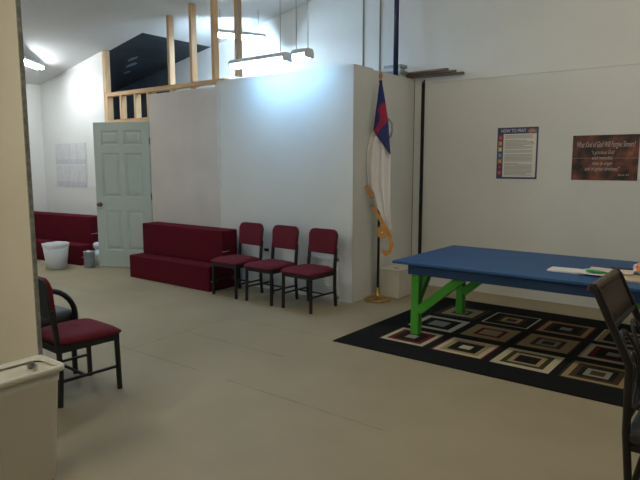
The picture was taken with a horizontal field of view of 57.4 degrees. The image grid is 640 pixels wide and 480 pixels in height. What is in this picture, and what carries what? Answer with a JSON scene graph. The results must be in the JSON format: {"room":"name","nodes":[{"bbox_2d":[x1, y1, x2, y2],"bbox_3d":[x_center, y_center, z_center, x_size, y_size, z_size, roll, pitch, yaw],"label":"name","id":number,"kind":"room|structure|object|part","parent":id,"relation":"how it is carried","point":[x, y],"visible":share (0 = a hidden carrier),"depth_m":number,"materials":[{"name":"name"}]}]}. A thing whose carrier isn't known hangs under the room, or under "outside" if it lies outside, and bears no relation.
{"room":"house of worship","nodes":[
{"label":"house of worship","id":0,"kind":"room"},
{"bbox_2d":[0,0,42,363],"bbox_3d":[-2.897,-0.758,3.971,3.685,3.400,0.020,6,9,37],"label":"wall","id":1,"kind":"structure","parent":0,"point":[20,319],"depth_m":2.98,"materials":[{"name":"beige paint"}]},
{"bbox_2d":[26,83,47,211],"bbox_3d":[-6.804,-1.846,6.915,0.100,4.800,9.740,6,9,37],"label":"wall","id":2,"kind":"structure","parent":0,"point":[33,93],"depth_m":9.66,"materials":[{"name":"white paint"}]},
{"bbox_2d":[21,0,310,91],"bbox_3d":[-1.666,-2.528,2.837,12.870,1.704,9.740,6,9,37],"label":"ceiling","id":3,"kind":"structure","parent":0,"point":[59,35],"depth_m":7.88,"materials":[{"name":"grey paint"}]},
{"bbox_2d":[24,56,44,69],"bbox_3d":[-4.132,-2.552,8.223,0.140,0.168,0.900,0,7,-2],"label":"lamp","id":4,"kind":"object","parent":3,"relation":"hanging from","point":[36,65],"visible":0.48,"depth_m":8.40,"materials":[{"name":"white"}]},
{"bbox_2d":[242,14,265,41],"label":"lamp","id":5,"kind":"object","parent":3,"relation":"hanging from","point":[252,36],"depth_m":7.81,"materials":[{"name":"white"}]},
{"bbox_2d":[228,9,291,68],"bbox_3d":[-0.643,-2.486,6.107,0.800,1.282,0.140,6,9,37],"label":"lamp","id":6,"kind":"object","parent":3,"relation":"hanging from","point":[281,57],"visible":0.98,"depth_m":6.12,"materials":[{"name":"white"}]},
{"bbox_2d":[290,0,313,59],"bbox_3d":[-0.179,-2.480,5.773,0.200,1.336,0.140,6,9,37],"label":"lamp","id":7,"kind":"object","parent":3,"relation":"hanging from","point":[303,53],"visible":1,"depth_m":5.82,"materials":[{"name":"white"}]},
{"bbox_2d":[218,29,233,38],"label":"lamp","id":8,"kind":"object","parent":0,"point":[221,33],"depth_m":7.64,"materials":[{"name":"white"}]},
{"bbox_2d":[40,0,414,302],"bbox_3d":[-1.727,-1.431,8.378,6.240,3.600,1.337,6,9,37],"label":"wall","id":9,"kind":"structure","parent":0,"point":[286,148],"depth_m":6.88,"materials":[{"name":"white paint"}]},
{"bbox_2d":[55,142,87,187],"bbox_3d":[-3.958,-1.186,9.290,0.920,0.700,0.010,6,9,37],"label":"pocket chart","id":10,"kind":"object","parent":9,"relation":"attached to","point":[70,158],"visible":1,"depth_m":9.27,"materials":[{"name":"white plastic"}]},
{"bbox_2d":[93,122,152,266],"bbox_3d":[-2.737,-0.621,8.185,0.832,2.020,0.176,1,8,10],"label":"door","id":11,"kind":"structure","parent":9,"relation":"in","point":[121,149],"depth_m":8.16,"materials":[{"name":"green paint"}]},
{"bbox_3d":[-2.117,-2.021,7.815,2.530,0.055,0.089,6,9,37],"label":"plate","id":12,"kind":"part","parent":9,"relation":"part of","materials":[{"name":"brown wood"}]},
{"bbox_3d":[-1.777,-0.730,7.668,1.370,2.392,0.014,6,9,37],"label":"bare panel","id":13,"kind":"part","parent":9,"relation":"part of","materials":[{"name":"white paint"}]},
{"bbox_2d":[310,255,338,298],"bbox_3d":[0.043,0.401,6.388,0.400,0.440,0.012,6,9,37],"label":"air vent","id":14,"kind":"object","parent":9,"relation":"in","point":[322,285],"visible":0.41,"depth_m":6.38,"materials":[{"name":"white paint"}]},
{"bbox_2d":[393,0,398,75],"bbox_3d":[0.866,-2.579,6.616,0.090,1.413,0.088,6,9,37],"label":"support post","id":15,"kind":"object","parent":9,"relation":"on","point":[396,2],"visible":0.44,"depth_m":6.63,"materials":[{"name":"blue"}]},
{"bbox_2d":[406,71,463,78],"bbox_3d":[0.773,-1.948,7.146,2.070,0.022,0.061,6,9,36],"label":"wood board","id":16,"kind":"object","parent":9,"relation":"on","point":[461,72],"visible":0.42,"depth_m":6.70,"materials":[{"name":"brown wood"}]},
{"bbox_2d":[406,70,455,76],"bbox_3d":[0.731,-1.970,7.147,2.000,0.020,0.052,6,9,38],"label":"wood board","id":17,"kind":"object","parent":16,"relation":"on","point":[445,71],"visible":0.42,"depth_m":6.69,"materials":[{"name":"brown wood"}]},
{"bbox_2d":[408,68,448,73],"bbox_3d":[0.732,-1.988,7.122,1.832,0.020,0.045,6,10,40],"label":"wood board","id":18,"kind":"object","parent":17,"relation":"on","point":[440,69],"visible":0.42,"depth_m":6.67,"materials":[{"name":"brown wood"}]},
{"bbox_3d":[0.872,-1.918,6.876,0.240,0.035,0.140,5,9,35],"label":"sheet","id":19,"kind":"object","parent":9,"relation":"on","visible":0},
{"bbox_2d":[385,70,407,74],"bbox_3d":[0.890,-1.953,6.865,0.240,0.035,0.140,7,10,41],"label":"sheet","id":20,"kind":"object","parent":19,"relation":"on","point":[400,71],"visible":0.56,"depth_m":6.80,"materials":[{"name":"grey metal"}]},
{"bbox_2d":[382,67,404,71],"bbox_3d":[0.863,-1.990,6.874,0.240,0.035,0.140,5,9,32],"label":"sheet","id":21,"kind":"object","parent":20,"relation":"on","point":[399,68],"visible":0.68,"depth_m":6.83,"materials":[{"name":"white paper"}]},
{"bbox_2d":[384,64,406,68],"bbox_3d":[0.883,-2.025,6.857,0.240,0.035,0.140,6,10,39],"label":"sheet","id":22,"kind":"object","parent":21,"relation":"on","point":[399,65],"visible":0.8,"depth_m":6.81,"materials":[{"name":"grey metal"}]},
{"bbox_2d":[37,259,639,479],"bbox_3d":[-1.666,1.093,3.307,13.270,0.101,10.140,6,9,37],"label":"floor","id":23,"kind":"structure","parent":0,"point":[217,386],"depth_m":3.58,"materials":[{"name":"beige concrete"}]},
{"bbox_2d":[0,355,63,479],"bbox_3d":[-1.369,0.851,2.656,0.238,0.548,0.360,6,9,37],"label":"wastebasket","id":24,"kind":"object","parent":23,"relation":"on","point":[29,385],"visible":1,"depth_m":2.62,"materials":[{"name":"beige plastic"}]},
{"bbox_2d":[42,241,68,269],"bbox_3d":[-3.717,0.217,8.251,0.357,0.365,0.356,6,9,37],"label":"waste bin","id":25,"kind":"object","parent":23,"relation":"on","point":[55,253],"visible":1,"depth_m":8.14,"materials":[{"name":"white plastic"}]},
{"bbox_2d":[41,289,77,373],"bbox_3d":[-2.043,0.493,4.050,0.576,0.901,0.490,6,9,37],"label":"armchair","id":26,"kind":"object","parent":23,"relation":"on","point":[63,314],"visible":0.28,"depth_m":4.03,"materials":[{"name":"black plastic"}]},
{"bbox_3d":[-2.022,0.531,4.082,0.500,0.095,0.420,6,9,37],"label":"seat","id":27,"kind":"part","parent":26,"relation":"part of","materials":[{"name":"black plastic"}]},
{"bbox_3d":[-1.832,0.465,3.876,0.036,0.279,0.478,6,9,37],"label":"armrest","id":28,"kind":"part","parent":26,"relation":"part of","materials":[{"name":"black metal"}]},
{"bbox_3d":[-1.724,0.764,4.098,0.036,0.351,0.026,6,9,37],"label":"leg","id":29,"kind":"part","parent":26,"relation":"part of","materials":[{"name":"black metal"}]},
{"bbox_2d":[34,211,97,265],"bbox_3d":[-4.083,-0.053,9.067,1.769,0.690,0.460,5,9,31],"label":"carpeted step","id":30,"kind":"structure","parent":23,"relation":"on","point":[80,230],"depth_m":8.84,"materials":[{"name":"red carpet"}]},
{"bbox_2d":[38,276,122,407],"bbox_3d":[-1.588,0.588,3.749,0.434,0.791,0.489,6,10,39],"label":"chair","id":31,"kind":"object","parent":23,"relation":"on","point":[60,338],"visible":0.81,"depth_m":3.62,"materials":[{"name":"red fabric"}]},
{"bbox_3d":[-1.722,0.340,3.553,0.364,0.250,0.066,6,10,39],"label":"backrest","id":32,"kind":"part","parent":31,"relation":"part of","materials":[{"name":"red fabric"}]},
{"bbox_3d":[-1.576,0.541,3.479,0.028,0.252,0.047,6,10,39],"label":"post","id":33,"kind":"part","parent":31,"relation":"part of","materials":[{"name":"black metal"}]},
{"bbox_3d":[-1.564,0.824,3.519,0.027,0.381,0.039,6,10,39],"label":"leg","id":34,"kind":"part","parent":31,"relation":"part of","materials":[{"name":"black metal"}]},
{"bbox_3d":[-1.581,0.627,3.763,0.396,0.040,0.410,6,10,39],"label":"seat frame","id":35,"kind":"part","parent":31,"relation":"part of","materials":[{"name":"black metal"}]},
{"bbox_3d":[-1.570,0.578,3.770,0.433,0.054,0.433,6,10,39],"label":"seat","id":36,"kind":"part","parent":31,"relation":"part of","materials":[{"name":"red fabric"}]},
{"bbox_3d":[-1.600,0.757,4.047,0.028,0.376,0.030,6,10,39],"label":"leg","id":37,"kind":"part","parent":31,"relation":"part of","materials":[{"name":"black metal"}]},
{"bbox_3d":[-1.317,0.788,3.815,0.028,0.376,0.030,6,10,39],"label":"leg","id":38,"kind":"part","parent":31,"relation":"part of","materials":[{"name":"black metal"}]},
{"bbox_2d":[83,250,94,267],"bbox_3d":[-3.282,0.274,8.331,0.166,0.230,0.166,6,9,37],"label":"metal can","id":39,"kind":"object","parent":23,"relation":"on","point":[89,257],"visible":0.99,"depth_m":8.27,"materials":[{"name":"silver metal"}]},
{"bbox_2d":[93,242,99,264],"bbox_3d":[-3.260,0.194,8.565,0.144,0.330,0.144,6,9,37],"label":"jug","id":40,"kind":"object","parent":23,"relation":"on","point":[96,244],"visible":0.62,"depth_m":8.51,"materials":[{"name":"white plastic"}]},
{"bbox_2d":[130,222,237,291],"bbox_3d":[-1.727,0.175,7.308,1.549,0.690,0.460,6,9,37],"label":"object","id":41,"kind":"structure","parent":23,"relation":"on","point":[176,254],"depth_m":7.13,"materials":[{"name":"red fabric"}]},
{"bbox_2d":[211,222,263,298],"bbox_3d":[-0.927,0.216,6.606,0.434,0.791,0.489,6,10,39],"label":"chair","id":42,"kind":"object","parent":23,"relation":"on","point":[250,233],"visible":0.95,"depth_m":6.62,"materials":[{"name":"red fabric"}]},
{"bbox_3d":[-1.198,0.427,6.594,0.028,0.376,0.030,6,10,39],"label":"leg","id":43,"kind":"part","parent":42,"relation":"part of","materials":[{"name":"black metal"}]},
{"bbox_3d":[-0.934,0.258,6.603,0.396,0.040,0.410,6,10,39],"label":"seat frame","id":44,"kind":"part","parent":42,"relation":"part of","materials":[{"name":"black metal"}]},
{"bbox_3d":[-0.945,0.213,6.584,0.433,0.054,0.433,6,10,39],"label":"seat","id":45,"kind":"part","parent":42,"relation":"part of","materials":[{"name":"red fabric"}]},
{"bbox_3d":[-0.915,0.457,6.362,0.028,0.376,0.030,6,10,39],"label":"leg","id":46,"kind":"part","parent":42,"relation":"part of","materials":[{"name":"black metal"}]},
{"bbox_3d":[-0.951,0.386,6.890,0.027,0.381,0.039,6,10,39],"label":"leg","id":47,"kind":"part","parent":42,"relation":"part of","materials":[{"name":"black metal"}]},
{"bbox_3d":[-0.939,0.103,6.856,0.028,0.252,0.047,6,10,39],"label":"post","id":48,"kind":"part","parent":42,"relation":"part of","materials":[{"name":"black metal"}]},
{"bbox_3d":[-0.792,-0.073,6.733,0.364,0.250,0.066,6,10,39],"label":"backrest","id":49,"kind":"part","parent":42,"relation":"part of","materials":[{"name":"red fabric"}]},
{"bbox_3d":[-0.668,0.132,6.633,0.028,0.252,0.047,6,10,39],"label":"post","id":50,"kind":"part","parent":42,"relation":"part of","materials":[{"name":"black metal"}]},
{"bbox_3d":[-0.668,0.416,6.658,0.027,0.381,0.039,6,10,39],"label":"leg","id":51,"kind":"part","parent":42,"relation":"part of","materials":[{"name":"black metal"}]},
{"bbox_2d":[244,225,298,305],"bbox_3d":[-0.515,0.257,6.292,0.434,0.791,0.489,6,10,39],"label":"chair","id":52,"kind":"object","parent":23,"relation":"on","point":[283,236],"visible":0.96,"depth_m":6.30,"materials":[{"name":"red fabric"}]},
{"bbox_3d":[-0.786,0.468,6.280,0.028,0.376,0.030,6,10,39],"label":"leg","id":53,"kind":"part","parent":52,"relation":"part of","materials":[{"name":"black metal"}]},
{"bbox_3d":[-0.522,0.298,6.289,0.396,0.040,0.410,6,10,39],"label":"seat frame","id":54,"kind":"part","parent":52,"relation":"part of","materials":[{"name":"black metal"}]},
{"bbox_3d":[-0.533,0.254,6.270,0.433,0.054,0.433,6,10,39],"label":"seat","id":55,"kind":"part","parent":52,"relation":"part of","materials":[{"name":"red fabric"}]},
{"bbox_3d":[-0.503,0.498,6.047,0.028,0.376,0.030,6,10,39],"label":"leg","id":56,"kind":"part","parent":52,"relation":"part of","materials":[{"name":"black metal"}]},
{"bbox_3d":[-0.527,0.144,6.541,0.028,0.252,0.047,6,10,39],"label":"post","id":57,"kind":"part","parent":52,"relation":"part of","materials":[{"name":"black metal"}]},
{"bbox_3d":[-0.380,-0.032,6.418,0.364,0.250,0.066,6,10,39],"label":"backrest","id":58,"kind":"part","parent":52,"relation":"part of","materials":[{"name":"red fabric"}]},
{"bbox_3d":[-0.256,0.457,6.343,0.027,0.381,0.039,6,10,39],"label":"leg","id":59,"kind":"part","parent":52,"relation":"part of","materials":[{"name":"black metal"}]},
{"bbox_3d":[-0.256,0.172,6.319,0.028,0.252,0.047,6,10,39],"label":"post","id":60,"kind":"part","parent":52,"relation":"part of","materials":[{"name":"black metal"}]},
{"bbox_2d":[281,228,337,313],"bbox_3d":[-0.103,0.298,5.977,0.434,0.791,0.489,6,10,39],"label":"chair","id":61,"kind":"object","parent":23,"relation":"on","point":[321,240],"visible":1,"depth_m":5.99,"materials":[{"name":"red fabric"}]},
{"bbox_3d":[-0.374,0.508,5.965,0.028,0.376,0.030,6,10,39],"label":"leg","id":62,"kind":"part","parent":61,"relation":"part of","materials":[{"name":"black metal"}]},
{"bbox_3d":[-0.121,0.295,5.955,0.433,0.054,0.433,6,10,39],"label":"seat","id":63,"kind":"part","parent":61,"relation":"part of","materials":[{"name":"red fabric"}]},
{"bbox_3d":[-0.127,0.468,6.261,0.027,0.381,0.039,6,10,39],"label":"leg","id":64,"kind":"part","parent":61,"relation":"part of","materials":[{"name":"black metal"}]},
{"bbox_3d":[-0.115,0.184,6.226,0.028,0.252,0.047,6,10,39],"label":"post","id":65,"kind":"part","parent":61,"relation":"part of","materials":[{"name":"black metal"}]},
{"bbox_3d":[-0.110,0.339,5.974,0.396,0.040,0.410,6,10,39],"label":"seat frame","id":66,"kind":"part","parent":61,"relation":"part of","materials":[{"name":"black metal"}]},
{"bbox_3d":[-0.091,0.539,5.732,0.028,0.376,0.030,6,10,39],"label":"leg","id":67,"kind":"part","parent":61,"relation":"part of","materials":[{"name":"black metal"}]},
{"bbox_3d":[0.032,0.009,6.104,0.364,0.250,0.066,6,10,39],"label":"backrest","id":68,"kind":"part","parent":61,"relation":"part of","materials":[{"name":"red fabric"}]},
{"bbox_3d":[0.156,0.498,6.029,0.027,0.381,0.039,6,10,39],"label":"leg","id":69,"kind":"part","parent":61,"relation":"part of","materials":[{"name":"black metal"}]},
{"bbox_3d":[0.156,0.213,6.004,0.028,0.252,0.047,6,10,39],"label":"post","id":70,"kind":"part","parent":61,"relation":"part of","materials":[{"name":"black metal"}]},
{"bbox_2d":[364,71,392,302],"bbox_3d":[0.664,-0.541,6.147,0.374,2.410,0.276,6,9,37],"label":"flag","id":71,"kind":"object","parent":23,"relation":"on","point":[378,187],"visible":1,"depth_m":6.07,"materials":[{"name":"fabric"},{"name":"brass"},{"name":"gold"}]},
{"bbox_3d":[0.707,-1.134,5.971,0.084,0.228,0.025,3,8,23],"label":"cord","id":72,"kind":"part","parent":71,"relation":"part of","materials":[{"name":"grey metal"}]},
{"bbox_2d":[379,264,411,297],"bbox_3d":[0.874,0.459,6.604,0.261,0.310,0.376,6,9,37],"label":"storage box","id":73,"kind":"object","parent":23,"relation":"on","point":[394,280],"visible":0.76,"depth_m":6.47,"materials":[{"name":"beige plastic"}]},
{"bbox_3d":[0.874,0.315,6.585,0.261,0.016,0.376,6,9,37],"label":"lid","id":74,"kind":"part","parent":73,"relation":"part of","materials":[{"name":"white plastic"}]},
{"bbox_2d":[333,297,639,410],"bbox_3d":[1.987,0.858,4.697,3.184,0.008,2.036,6,9,37],"label":"area rug","id":75,"kind":"object","parent":23,"relation":"on","point":[565,354],"visible":0.91,"depth_m":4.72,"materials":[{"name":"brown carpet"}]},
{"bbox_2d":[392,245,639,334],"bbox_3d":[1.942,0.526,4.727,2.440,0.642,1.200,6,9,37],"label":"work table","id":76,"kind":"object","parent":75,"relation":"on","point":[477,266],"visible":0.98,"depth_m":4.80,"materials":[{"name":"blue paint"}]},
{"bbox_3d":[0.828,0.501,5.011,0.072,0.618,0.072,6,9,37],"label":"leg","id":77,"kind":"part","parent":76,"relation":"part of","materials":[{"name":"green paint"}]},
{"bbox_3d":[1.382,0.409,5.725,0.072,0.618,0.072,6,9,37],"label":"leg","id":78,"kind":"part","parent":76,"relation":"part of","materials":[{"name":"green paint"}]},
{"bbox_2d":[547,266,584,274],"bbox_3d":[1.890,0.232,4.455,0.270,0.012,0.170,5,9,35],"label":"booklet","id":79,"kind":"object","parent":76,"relation":"on","point":[553,268],"visible":0.88,"depth_m":4.45,"materials":[{"name":"white paper"}]},
{"bbox_2d":[577,269,606,275],"bbox_3d":[2.028,0.239,4.323,0.190,0.007,0.200,7,10,43],"label":"paper sheet","id":80,"kind":"object","parent":76,"relation":"on","point":[583,271],"visible":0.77,"depth_m":4.28,"materials":[{"name":"white paper"}]},
{"bbox_2d":[586,270,606,272],"bbox_3d":[2.027,0.231,4.288,0.080,0.006,0.160,-7,10,-44],"label":"cutout","id":81,"kind":"object","parent":80,"relation":"on","point":[594,271],"visible":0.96,"depth_m":4.27,"materials":[{"name":"green paper"}]},
{"bbox_2d":[588,266,633,274],"bbox_3d":[2.167,0.229,4.354,0.300,0.007,0.200,5,9,33],"label":"paper sheet","id":82,"kind":"object","parent":76,"relation":"on","point":[626,272],"visible":0.65,"depth_m":4.37,"materials":[{"name":"white paper"}]},
{"bbox_2d":[611,267,632,269],"bbox_3d":[2.342,0.225,4.485,0.200,0.019,0.018,5,9,35],"label":"marker","id":83,"kind":"object","parent":76,"relation":"on","point":[611,267],"visible":0.32,"depth_m":4.49,"materials":[{"name":"black plastic"}]},
{"bbox_2d":[623,274,639,282],"bbox_3d":[2.224,0.273,4.138,0.320,0.012,0.240,7,10,41],"label":"sheet","id":84,"kind":"object","parent":76,"relation":"on","point":[629,278],"visible":0.41,"depth_m":4.11,"materials":[{"name":"beige paper"}]},
{"bbox_2d":[633,262,639,273],"bbox_3d":[2.348,0.203,4.220,0.165,0.105,0.128,6,9,37],"label":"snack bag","id":85,"kind":"object","parent":76,"relation":"on","point":[636,267],"visible":1,"depth_m":4.22,"materials":[{"name":"orange plastic"}]},
{"bbox_2d":[587,267,639,479],"bbox_3d":[1.392,0.668,2.264,0.633,1.017,0.438,6,9,37],"label":"dining chair","id":86,"kind":"object","parent":23,"relation":"on","point":[615,300],"visible":1,"depth_m":2.24,"materials":[{"name":"brown metal"}]},
{"bbox_3d":[1.179,0.222,2.371,0.096,0.146,0.390,6,9,37],"label":"woven panel","id":87,"kind":"part","parent":86,"relation":"part of","materials":[{"name":"wicker"}]},
{"bbox_3d":[1.220,0.305,2.351,0.018,0.018,0.410,6,9,37],"label":"rail","id":88,"kind":"part","parent":86,"relation":"part of","materials":[{"name":"brown metal"}]},
{"bbox_3d":[1.353,0.631,2.551,0.188,1.017,0.028,6,9,37],"label":"post","id":89,"kind":"part","parent":86,"relation":"part of","materials":[{"name":"brown metal"}]},
{"bbox_3d":[1.453,0.735,2.225,0.450,0.060,0.430,6,9,37],"label":"seat","id":90,"kind":"part","parent":86,"relation":"part of","materials":[{"name":"black plastic"}]},
{"bbox_3d":[1.448,0.774,2.235,0.435,0.024,0.420,6,9,37],"label":"seat frame","id":91,"kind":"part","parent":86,"relation":"part of","materials":[{"name":"brown metal"}]},
{"bbox_3d":[1.274,0.652,2.353,0.018,0.018,0.410,6,9,37],"label":"rail","id":92,"kind":"part","parent":86,"relation":"part of","materials":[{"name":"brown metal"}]},
{"bbox_2d":[113,0,639,310],"bbox_3d":[1.336,-1.838,6.857,12.870,4.800,0.100,6,9,37],"label":"wall","id":93,"kind":"structure","parent":0,"point":[566,69],"depth_m":6.39,"materials":[{"name":"white paint"}]},
{"bbox_2d":[418,80,424,253],"bbox_3d":[1.216,-0.671,7.028,0.040,2.440,0.016,6,9,37],"label":"pole","id":94,"kind":"object","parent":93,"relation":"attached to","point":[423,82],"visible":0.73,"depth_m":6.99,"materials":[{"name":"black metal"}]},
{"bbox_2d":[496,127,538,178],"bbox_3d":[2.120,-0.934,6.298,0.440,0.550,0.005,6,9,37],"label":"poster","id":95,"kind":"object","parent":93,"relation":"attached to","point":[517,147],"visible":1,"depth_m":6.29,"materials":[{"name":"white paper"}]},
{"bbox_3d":[2.139,-0.908,6.286,0.354,0.462,0.001,6,9,37],"label":"text panel","id":96,"kind":"part","parent":95,"relation":"part of","materials":[{"name":"white paper"}]},
{"bbox_2d":[571,134,639,180],"bbox_3d":[2.809,-0.813,5.779,0.605,0.445,0.004,6,9,37],"label":"poster","id":97,"kind":"object","parent":93,"relation":"attached to","point":[594,157],"visible":1,"depth_m":5.77,"materials":[{"name":"brown paper"}]}
]}

